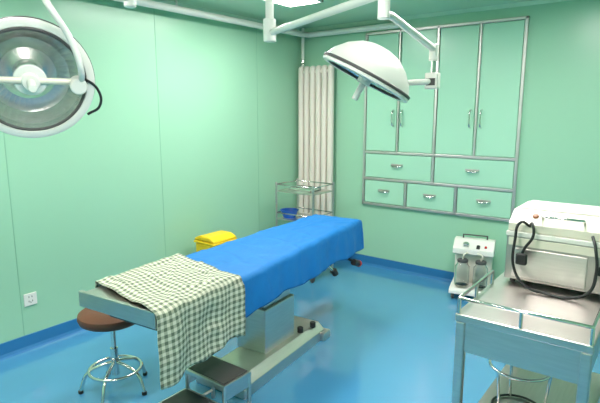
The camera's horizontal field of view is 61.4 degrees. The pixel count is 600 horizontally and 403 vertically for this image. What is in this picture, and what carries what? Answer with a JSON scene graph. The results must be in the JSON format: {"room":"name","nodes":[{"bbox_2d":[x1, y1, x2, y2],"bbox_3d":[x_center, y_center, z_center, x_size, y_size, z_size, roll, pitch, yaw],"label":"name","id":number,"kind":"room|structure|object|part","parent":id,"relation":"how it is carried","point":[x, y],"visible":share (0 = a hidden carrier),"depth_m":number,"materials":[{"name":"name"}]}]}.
{"room":"operating room","nodes":[
{"label":"operating room","id":0,"kind":"room"},
{"bbox_2d":[0,0,300,343],"bbox_3d":[-1.662,-0.272,3.598,0.100,2.480,5.600,8,13,37],"label":"wall","id":1,"kind":"structure","parent":0,"point":[87,198],"depth_m":4.01,"materials":[{"name":"green paint"}]},
{"bbox_2d":[3,132,24,335],"bbox_3d":[-1.876,-0.258,3.230,0.002,2.380,0.005,8,13,37],"label":"trim","id":2,"kind":"structure","parent":1,"relation":"attached to","point":[3,132],"depth_m":3.31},
{"bbox_2d":[23,291,36,306],"bbox_3d":[-1.836,0.665,3.439,0.010,0.086,0.086,8,13,37],"label":"wall outlet","id":3,"kind":"object","parent":1,"relation":"attached to","point":[30,298],"visible":1,"depth_m":3.43,"materials":[{"name":"white plastic"}]},
{"bbox_2d":[0,318,84,360],"bbox_3d":[-1.609,0.907,3.766,0.035,0.100,5.400,8,13,37],"label":"baseboard","id":4,"kind":"structure","parent":1,"relation":"attached to","point":[11,348],"depth_m":3.50,"materials":[{"name":"blue plastic"}]},
{"bbox_2d":[154,13,165,255],"bbox_3d":[-1.150,-0.424,4.171,0.002,2.380,0.005,8,13,37],"label":"trim","id":5,"kind":"structure","parent":1,"relation":"attached to","point":[154,13],"depth_m":4.14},
{"bbox_2d":[152,0,300,30],"bbox_3d":[-1.611,-1.472,3.346,0.030,0.030,5.400,8,13,37],"label":"trim","id":6,"kind":"structure","parent":1,"relation":"attached to","point":[162,1],"depth_m":4.44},
{"bbox_2d":[256,28,259,230],"bbox_3d":[-0.425,-0.591,5.112,0.002,2.380,0.005,8,13,37],"label":"trim","id":7,"kind":"structure","parent":1,"relation":"attached to","point":[256,28],"depth_m":5.05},
{"bbox_2d":[0,260,599,402],"bbox_3d":[0.130,1.236,2.484,4.600,0.100,5.600,8,13,37],"label":"floor","id":8,"kind":"structure","parent":0,"point":[391,339],"depth_m":3.32,"materials":[{"name":"blue plastic"}]},
{"bbox_2d":[77,308,146,402],"bbox_3d":[-1.069,0.852,2.936,0.399,0.497,0.393,8,13,37],"label":"round stool","id":9,"kind":"object","parent":8,"relation":"on","point":[87,319],"visible":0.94,"depth_m":2.84,"materials":[{"name":"brown metal"}]},
{"bbox_3d":[-1.179,1.011,2.924,0.197,0.172,0.020,-3,10,-16],"label":"leg","id":10,"kind":"part","parent":9,"relation":"part of","materials":[{"name":"silver metal"}]},
{"bbox_3d":[-1.077,0.645,2.889,0.368,0.072,0.368,8,13,37],"label":"seat","id":11,"kind":"part","parent":9,"relation":"part of","materials":[{"name":"brown leather"}]},
{"bbox_3d":[-1.081,1.025,2.849,0.020,0.172,0.197,0,10,2],"label":"leg","id":12,"kind":"part","parent":9,"relation":"part of","materials":[{"name":"silver metal"}]},
{"bbox_3d":[-1.077,0.788,2.915,0.028,0.190,0.028,8,13,37],"label":"post","id":13,"kind":"part","parent":9,"relation":"part of","materials":[{"name":"silver metal"}]},
{"bbox_3d":[-1.077,0.926,2.939,0.044,0.170,0.044,8,13,37],"label":"post","id":14,"kind":"part","parent":9,"relation":"part of","materials":[{"name":"silver metal"}]},
{"bbox_3d":[-0.977,1.012,2.917,0.197,0.172,0.020,4,11,20],"label":"leg","id":15,"kind":"part","parent":9,"relation":"part of","materials":[{"name":"silver metal"}]},
{"bbox_3d":[-1.012,0.992,3.036,0.020,0.172,0.197,8,13,37],"label":"leg","id":16,"kind":"part","parent":9,"relation":"part of","materials":[{"name":"silver metal"}]},
{"bbox_2d":[159,355,250,402],"bbox_3d":[-0.490,1.028,2.626,0.302,0.260,0.382,8,13,37],"label":"step stool","id":17,"kind":"object","parent":8,"relation":"on","point":[232,379],"visible":0.97,"depth_m":2.63,"materials":[{"name":"metal"}]},
{"bbox_3d":[-0.602,1.023,2.711,0.022,0.240,0.022,8,13,37],"label":"leg","id":18,"kind":"part","parent":17,"relation":"part of","materials":[{"name":"metal"}]},
{"bbox_3d":[-0.547,0.926,2.766,0.008,0.070,0.200,8,13,37],"label":"plate","id":19,"kind":"part","parent":17,"relation":"part of","materials":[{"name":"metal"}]},
{"bbox_3d":[-0.493,0.998,2.852,0.022,0.240,0.022,8,13,37],"label":"leg","id":20,"kind":"part","parent":17,"relation":"part of","materials":[{"name":"metal"}]},
{"bbox_3d":[-0.379,1.052,2.544,0.022,0.240,0.022,8,13,37],"label":"leg","id":21,"kind":"part","parent":17,"relation":"part of","materials":[{"name":"metal"}]},
{"bbox_3d":[-0.324,0.956,2.600,0.008,0.070,0.200,8,13,37],"label":"plate","id":22,"kind":"part","parent":17,"relation":"part of","materials":[{"name":"metal"}]},
{"bbox_3d":[-0.270,1.027,2.685,0.022,0.240,0.022,8,13,37],"label":"leg","id":23,"kind":"part","parent":17,"relation":"part of","materials":[{"name":"metal"}]},
{"bbox_2d":[194,230,236,251],"bbox_3d":[-0.744,0.557,4.420,0.260,0.560,0.310,8,13,37],"label":"waste bin","id":24,"kind":"object","parent":8,"relation":"on","point":[206,241],"visible":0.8,"depth_m":4.32,"materials":[{"name":"yellow plastic"}]},
{"bbox_3d":[-0.734,0.301,4.387,0.251,0.045,0.270,8,13,37],"label":"lid","id":25,"kind":"part","parent":24,"relation":"part of","materials":[{"name":"yellow plastic"}]},
{"bbox_2d":[78,214,363,398],"bbox_3d":[-0.260,0.645,3.194,0.653,0.815,2.224,6,12,31],"label":"table","id":26,"kind":"object","parent":8,"relation":"on","point":[195,303],"visible":1,"depth_m":2.73,"materials":[{"name":"fabric"}]},
{"bbox_2d":[78,286,156,328],"bbox_3d":[-0.758,0.458,2.304,0.513,0.075,0.259,8,13,37],"label":"table top","id":27,"kind":"object","parent":26,"relation":"on","point":[120,302],"depth_m":2.24,"materials":[{"name":"metal"}]},
{"bbox_3d":[-0.208,0.978,3.323,0.340,0.115,0.920,6,12,31],"label":"plate","id":28,"kind":"part","parent":26,"relation":"part of","materials":[{"name":"metal"}]},
{"bbox_2d":[186,214,363,317],"bbox_3d":[-0.121,0.358,3.362,0.582,0.249,1.700,6,12,31],"label":"drape","id":29,"kind":"object","parent":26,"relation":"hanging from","point":[262,265],"depth_m":3.06,"materials":[{"name":"blue fabric"}]},
{"bbox_3d":[0.243,0.497,3.554,0.058,0.058,0.044,-6,12,-32],"label":"lever knob","id":30,"kind":"part","parent":26,"relation":"part of","materials":[{"name":"black plastic"}]},
{"bbox_3d":[0.425,0.468,3.864,0.050,0.074,0.095,6,12,31],"label":"crank knob","id":31,"kind":"part","parent":26,"relation":"part of","materials":[{"name":"black plastic"}]},
{"bbox_2d":[275,178,334,282],"bbox_3d":[0.047,0.268,4.990,0.462,0.930,0.400,8,13,37],"label":"cart","id":32,"kind":"object","parent":8,"relation":"on","point":[322,191],"visible":0.38,"depth_m":4.92,"materials":[{"name":"metal"}]},
{"bbox_3d":[-0.231,0.239,4.983,0.022,0.870,0.022,8,13,37],"label":"post","id":33,"kind":"part","parent":32,"relation":"part of","materials":[{"name":"metal"}]},
{"bbox_2d":[280,208,298,217],"bbox_3d":[-0.104,0.117,4.997,0.184,0.076,0.184,8,13,37],"label":"basin","id":34,"kind":"object","parent":32,"relation":"on","point":[283,210],"visible":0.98,"depth_m":4.95,"materials":[{"name":"plastic"}]},
{"bbox_2d":[277,213,311,221],"bbox_3d":[0.047,0.167,4.972,0.440,0.015,0.340,8,13,37],"label":"shelf","id":35,"kind":"object","parent":32,"relation":"attached to","point":[302,214],"depth_m":4.96,"materials":[{"name":"metal"}]},
{"bbox_3d":[-0.025,0.192,5.249,0.022,0.870,0.022,8,13,37],"label":"post","id":36,"kind":"part","parent":32,"relation":"part of","materials":[{"name":"metal"}]},
{"bbox_2d":[289,185,320,191],"bbox_3d":[0.047,-0.126,4.920,0.260,0.030,0.180,8,13,37],"label":"tray","id":37,"kind":"object","parent":32,"relation":"on","point":[301,189],"visible":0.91,"depth_m":4.88,"materials":[{"name":"silver metal"}]},
{"bbox_2d":[277,188,332,195],"bbox_3d":[0.047,-0.103,4.924,0.440,0.015,0.340,8,13,37],"label":"shelf","id":38,"kind":"object","parent":32,"relation":"attached to","point":[322,191],"depth_m":4.84,"materials":[{"name":"metal"}]},
{"bbox_3d":[0.047,-0.170,4.912,0.448,0.012,0.348,8,13,37],"label":"rail","id":39,"kind":"part","parent":32,"relation":"part of","materials":[{"name":"silver metal"}]},
{"bbox_3d":[0.047,0.106,4.961,0.448,0.012,0.348,8,13,37],"label":"rail","id":40,"kind":"part","parent":32,"relation":"part of","materials":[{"name":"silver metal"}]},
{"bbox_3d":[0.119,0.286,4.721,0.022,0.870,0.022,8,13,37],"label":"post","id":41,"kind":"part","parent":32,"relation":"part of","materials":[{"name":"metal"}]},
{"bbox_3d":[0.325,0.238,4.987,0.022,0.870,0.022,8,13,37],"label":"post","id":42,"kind":"part","parent":32,"relation":"part of","materials":[{"name":"metal"}]},
{"bbox_2d":[449,234,495,297],"bbox_3d":[1.503,0.572,4.406,0.340,0.536,0.280,5,11,25],"label":"machine","id":43,"kind":"object","parent":8,"relation":"on","point":[473,256],"visible":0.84,"depth_m":4.36,"materials":[{"name":"white plastic"}]},
{"bbox_2d":[454,262,469,286],"bbox_3d":[1.406,0.626,4.383,0.120,0.213,0.120,5,11,25],"label":"jar","id":44,"kind":"object","parent":43,"relation":"on","point":[461,279],"depth_m":4.34,"materials":[{"name":"clear glass"}]},
{"bbox_2d":[449,277,487,296],"bbox_3d":[1.501,0.753,4.433,0.340,0.070,0.270,5,11,25],"label":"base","id":45,"kind":"object","parent":43,"relation":"on","point":[454,288],"depth_m":4.36,"materials":[{"name":"white plastic"}]},
{"bbox_3d":[1.546,0.315,4.452,0.216,0.046,0.016,5,11,25],"label":"handle","id":46,"kind":"part","parent":43,"relation":"part of","materials":[{"name":"grey plastic"}]},
{"bbox_2d":[472,264,487,289],"bbox_3d":[1.542,0.637,4.321,0.120,0.213,0.120,5,11,25],"label":"jar","id":47,"kind":"object","parent":43,"relation":"on","point":[479,270],"depth_m":4.27,"materials":[{"name":"clear glass"}]},
{"bbox_2d":[452,270,599,402],"bbox_3d":[1.049,0.769,2.203,0.460,0.917,0.950,8,13,37],"label":"cart","id":48,"kind":"object","parent":8,"relation":"on","point":[541,336],"visible":0.98,"depth_m":1.89,"materials":[{"name":"grey metal"}]},
{"bbox_3d":[0.601,0.393,1.907,0.014,0.060,0.014,8,13,37],"label":"rail post","id":49,"kind":"part","parent":48,"relation":"part of","materials":[{"name":"silver metal"}]},
{"bbox_3d":[0.615,0.826,1.986,0.034,0.760,0.034,8,13,37],"label":"leg","id":50,"kind":"part","parent":48,"relation":"part of","materials":[{"name":"metal"}]},
{"bbox_3d":[0.722,0.365,2.064,0.014,0.060,0.014,8,13,37],"label":"rail post","id":51,"kind":"part","parent":48,"relation":"part of","materials":[{"name":"silver metal"}]},
{"bbox_3d":[0.849,0.336,2.229,0.014,0.060,0.014,8,13,37],"label":"rail post","id":52,"kind":"part","parent":48,"relation":"part of","materials":[{"name":"silver metal"}]},
{"bbox_2d":[488,359,551,402],"bbox_3d":[0.928,0.788,2.146,0.252,0.203,0.252,8,13,37],"label":"stool","id":53,"kind":"object","parent":48,"relation":"on","point":[499,373],"visible":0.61,"depth_m":2.09,"materials":[{"name":"silver metal"}]},
{"bbox_3d":[0.827,0.797,2.104,0.032,0.195,0.012,-4,11,-22],"label":"leg","id":54,"kind":"part","parent":53,"relation":"part of","materials":[{"name":"silver metal"}]},
{"bbox_3d":[0.942,0.770,2.254,0.012,0.195,0.032,1,10,7],"label":"leg","id":55,"kind":"part","parent":53,"relation":"part of","materials":[{"name":"silver metal"}]},
{"bbox_3d":[1.016,0.801,2.081,0.032,0.195,0.012,8,13,37],"label":"leg","id":56,"kind":"part","parent":53,"relation":"part of","materials":[{"name":"silver metal"}]},
{"bbox_3d":[0.777,0.416,1.776,0.014,0.060,0.014,8,13,37],"label":"rail post","id":57,"kind":"part","parent":48,"relation":"part of","materials":[{"name":"silver metal"}]},
{"bbox_3d":[0.899,0.359,1.930,0.454,0.014,0.415,8,13,37],"label":"guard rail","id":58,"kind":"part","parent":48,"relation":"part of","materials":[{"name":"silver metal"}]},
{"bbox_2d":[478,364,599,402],"bbox_3d":[1.049,0.888,2.224,0.420,0.015,0.880,8,13,37],"label":"shelf","id":59,"kind":"object","parent":48,"relation":"attached to","point":[561,391],"depth_m":2.32,"materials":[{"name":"metal"}]},
{"bbox_2d":[504,200,599,294],"bbox_3d":[1.187,0.196,2.253,0.428,0.327,0.384,8,13,37],"label":"machine","id":60,"kind":"object","parent":48,"relation":"on","point":[561,254],"visible":0.95,"depth_m":2.14,"materials":[{"name":"white metal"}]},
{"bbox_3d":[1.053,0.280,2.148,0.290,0.130,0.005,8,13,37],"label":"door","id":61,"kind":"part","parent":60,"relation":"part of","materials":[{"name":"metal"}]},
{"bbox_3d":[1.192,0.135,2.248,0.428,0.020,0.368,8,13,37],"label":"trim","id":62,"kind":"part","parent":60,"relation":"part of","materials":[{"name":"white ceramic"}]},
{"bbox_3d":[1.192,0.083,2.239,0.420,0.085,0.340,8,13,37],"label":"lid","id":63,"kind":"part","parent":60,"relation":"part of","materials":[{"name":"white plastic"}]},
{"bbox_2d":[511,220,598,299],"bbox_3d":[1.055,0.242,2.096,0.328,0.295,0.101,8,13,37],"label":"power cable","id":64,"kind":"object","parent":60,"relation":"attached to","point":[521,258],"visible":1,"depth_m":2.12,"materials":[{"name":"black rubber"}]},
{"bbox_3d":[1.219,0.032,2.266,0.380,0.007,0.230,8,13,37],"label":"lid plate","id":65,"kind":"part","parent":60,"relation":"part of","materials":[{"name":"white metal"}]},
{"bbox_3d":[1.106,0.078,2.124,0.172,0.026,0.047,8,13,37],"label":"handle","id":66,"kind":"part","parent":60,"relation":"part of","materials":[{"name":"silver metal"}]},
{"bbox_3d":[0.950,0.870,1.736,0.034,0.760,0.034,8,13,37],"label":"leg","id":67,"kind":"part","parent":48,"relation":"part of","materials":[{"name":"metal"}]},
{"bbox_3d":[0.952,0.440,1.645,0.014,0.060,0.014,8,13,37],"label":"rail post","id":68,"kind":"part","parent":48,"relation":"part of","materials":[{"name":"silver metal"}]},
{"bbox_2d":[169,0,531,28],"bbox_3d":[0.130,-1.305,2.034,4.600,0.100,5.600,8,13,37],"label":"ceiling","id":69,"kind":"structure","parent":0,"point":[255,9],"depth_m":4.36,"materials":[{"name":"green paint"}]},
{"bbox_2d":[0,0,101,137],"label":"light","id":70,"kind":"object","parent":69,"relation":"hanging from","point":[48,86],"depth_m":1.84,"materials":[{"name":"white metal"}]},
{"bbox_3d":[-0.947,-0.422,1.776,0.060,0.064,0.045,-6,12,-30],"label":"handle","id":71,"kind":"part","parent":70,"relation":"part of","materials":[{"name":"white plastic"}]},
{"bbox_3d":[-0.922,-0.398,1.737,0.028,0.049,0.079,-6,12,-30],"label":"handle","id":72,"kind":"part","parent":70,"relation":"part of","materials":[{"name":"white plastic"}]},
{"bbox_2d":[112,0,399,37],"bbox_3d":[-1.086,-1.370,2.997,1.098,0.108,5.258,8,13,37],"label":"pipe","id":73,"kind":"object","parent":69,"relation":"hanging from","point":[145,3],"visible":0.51,"depth_m":4.55,"materials":[{"name":"white metal"}]},
{"bbox_2d":[263,0,322,7],"bbox_3d":[-0.326,-1.533,3.651,0.340,0.016,1.250,8,13,37],"label":"ceiling light","id":74,"kind":"object","parent":69,"relation":"attached to","point":[288,3],"depth_m":4.07,"materials":[{"name":"white plastic"}]},
{"bbox_2d":[263,0,440,102],"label":"light","id":75,"kind":"object","parent":69,"relation":"hanging from","point":[371,64],"depth_m":2.08,"materials":[{"name":"white metal"}]},
{"bbox_3d":[0.071,-0.818,2.235,0.034,0.044,0.980,-5,11,-28],"label":"arm","id":76,"kind":"part","parent":75,"relation":"part of","materials":[{"name":"white metal"}]},
{"bbox_3d":[0.257,-0.482,2.220,0.058,0.077,0.028,1,10,6],"label":"handle","id":77,"kind":"part","parent":75,"relation":"part of","materials":[{"name":"white plastic"}]},
{"bbox_3d":[0.281,-0.527,2.209,0.064,0.051,0.063,8,13,37],"label":"handle","id":78,"kind":"part","parent":75,"relation":"part of","materials":[{"name":"white plastic"}]},
{"bbox_3d":[0.444,-0.671,2.011,0.030,0.110,0.468,8,13,37],"label":"spring arm","id":79,"kind":"part","parent":75,"relation":"part of","materials":[{"name":"white metal"}]},
{"bbox_2d":[304,0,599,279],"bbox_3d":[1.792,-0.417,4.416,4.400,2.480,0.100,8,13,37],"label":"wall","id":80,"kind":"structure","parent":0,"point":[559,153],"depth_m":4.22,"materials":[{"name":"green paint"}]},
{"bbox_2d":[298,28,333,215],"bbox_3d":[0.188,-0.809,5.433,0.442,2.058,0.135,8,13,37],"label":"radiator","id":81,"kind":"object","parent":80,"relation":"attached to","point":[315,83],"visible":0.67,"depth_m":5.39,"materials":[{"name":"white metal"}]},
{"bbox_2d":[342,253,453,282],"bbox_3d":[1.752,0.764,4.571,4.400,0.100,0.035,8,13,37],"label":"baseboard","id":82,"kind":"structure","parent":80,"relation":"attached to","point":[411,269],"depth_m":5.09,"materials":[{"name":"blue plastic"}]},
{"bbox_2d":[304,0,571,31],"bbox_3d":[1.753,-1.614,4.151,4.400,0.030,0.030,8,13,37],"label":"trim","id":83,"kind":"structure","parent":80,"relation":"attached to","point":[533,2],"depth_m":4.48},
{"bbox_2d":[362,16,529,221],"bbox_3d":[1.244,-0.738,4.675,1.510,1.712,0.067,8,13,37],"label":"upper cabinet","id":84,"kind":"object","parent":80,"relation":"attached to","point":[453,148],"visible":0.99,"depth_m":4.58,"materials":[{"name":"metal"}]},
{"bbox_3d":[0.662,-0.819,5.130,0.024,1.712,0.024,8,13,37],"label":"frame","id":85,"kind":"part","parent":84,"relation":"part of","materials":[{"name":"metal"}]},
{"bbox_3d":[0.810,-1.062,4.977,0.330,1.119,0.016,8,13,37],"label":"door panel","id":86,"kind":"part","parent":84,"relation":"part of","materials":[{"name":"green metal"}]},
{"bbox_3d":[0.852,-0.093,5.117,0.435,0.227,0.016,8,13,37],"label":"drawer","id":87,"kind":"part","parent":84,"relation":"part of","materials":[{"name":"green metal"}]},
{"bbox_3d":[0.900,-0.810,4.917,0.016,0.174,0.050,8,13,37],"label":"door handle","id":88,"kind":"part","parent":84,"relation":"part of","materials":[{"name":"silver metal"}]},
{"bbox_3d":[0.960,-0.341,4.989,0.707,0.234,0.016,8,13,37],"label":"drawer","id":89,"kind":"part","parent":84,"relation":"part of","materials":[{"name":"green metal"}]},
{"bbox_3d":[0.977,-0.800,4.860,0.016,0.174,0.050,8,13,37],"label":"door handle","id":90,"kind":"part","parent":84,"relation":"part of","materials":[{"name":"silver metal"}]},
{"bbox_3d":[1.037,-0.061,4.974,0.024,0.275,0.024,8,13,37],"label":"stile drawer","id":91,"kind":"part","parent":84,"relation":"part of","materials":[{"name":"metal"}]},
{"bbox_3d":[1.106,-1.023,4.756,0.342,1.119,0.016,8,13,37],"label":"door panel","id":92,"kind":"part","parent":84,"relation":"part of","materials":[{"name":"green metal"}]},
{"bbox_3d":[1.240,-0.041,4.827,0.467,0.227,0.016,8,13,37],"label":"drawer","id":93,"kind":"part","parent":84,"relation":"part of","materials":[{"name":"green metal"}]},
{"bbox_3d":[1.254,-0.301,4.765,0.024,0.270,0.024,8,13,37],"label":"stile drawer","id":94,"kind":"part","parent":84,"relation":"part of","materials":[{"name":"metal"}]},
{"bbox_3d":[1.254,0.091,4.835,1.510,0.024,0.024,8,13,37],"label":"frame","id":95,"kind":"part","parent":84,"relation":"part of","materials":[{"name":"metal"}]},
{"bbox_3d":[1.254,-0.168,4.789,1.462,0.024,0.024,8,13,37],"label":"rail","id":96,"kind":"part","parent":84,"relation":"part of","materials":[{"name":"metal"}]},
{"bbox_3d":[1.254,-0.434,4.742,1.462,0.024,0.024,8,13,37],"label":"rail","id":97,"kind":"part","parent":84,"relation":"part of","materials":[{"name":"metal"}]},
{"bbox_3d":[1.254,-1.571,4.540,1.510,0.024,0.024,8,13,37],"label":"frame","id":98,"kind":"part","parent":84,"relation":"part of","materials":[{"name":"metal"}]},
{"bbox_3d":[1.438,-0.008,4.675,0.024,0.275,0.024,8,13,37],"label":"stile drawer","id":99,"kind":"part","parent":84,"relation":"part of","materials":[{"name":"metal"}]},
{"bbox_3d":[1.406,-0.983,4.532,0.342,1.119,0.016,8,13,37],"label":"door panel","id":100,"kind":"part","parent":84,"relation":"part of","materials":[{"name":"green metal"}]},
{"bbox_3d":[1.502,-0.731,4.467,0.016,0.174,0.050,8,13,37],"label":"door handle","id":101,"kind":"part","parent":84,"relation":"part of","materials":[{"name":"silver metal"}]},
{"bbox_3d":[1.552,-0.263,4.547,0.707,0.234,0.016,8,13,37],"label":"drawer","id":102,"kind":"part","parent":84,"relation":"part of","materials":[{"name":"green metal"}]},
{"bbox_3d":[1.578,-0.721,4.410,0.016,0.174,0.050,8,13,37],"label":"door handle","id":103,"kind":"part","parent":84,"relation":"part of","materials":[{"name":"silver metal"}]},
{"bbox_3d":[1.644,0.012,4.524,0.475,0.227,0.016,8,13,37],"label":"drawer","id":104,"kind":"part","parent":84,"relation":"part of","materials":[{"name":"green metal"}]},
{"bbox_3d":[1.702,-0.944,4.310,0.330,1.119,0.016,8,13,37],"label":"door panel","id":105,"kind":"part","parent":84,"relation":"part of","materials":[{"name":"green metal"}]},
{"bbox_3d":[1.845,-0.662,4.245,0.024,1.712,0.024,8,13,37],"label":"frame","id":106,"kind":"part","parent":84,"relation":"part of","materials":[{"name":"metal"}]}
]}

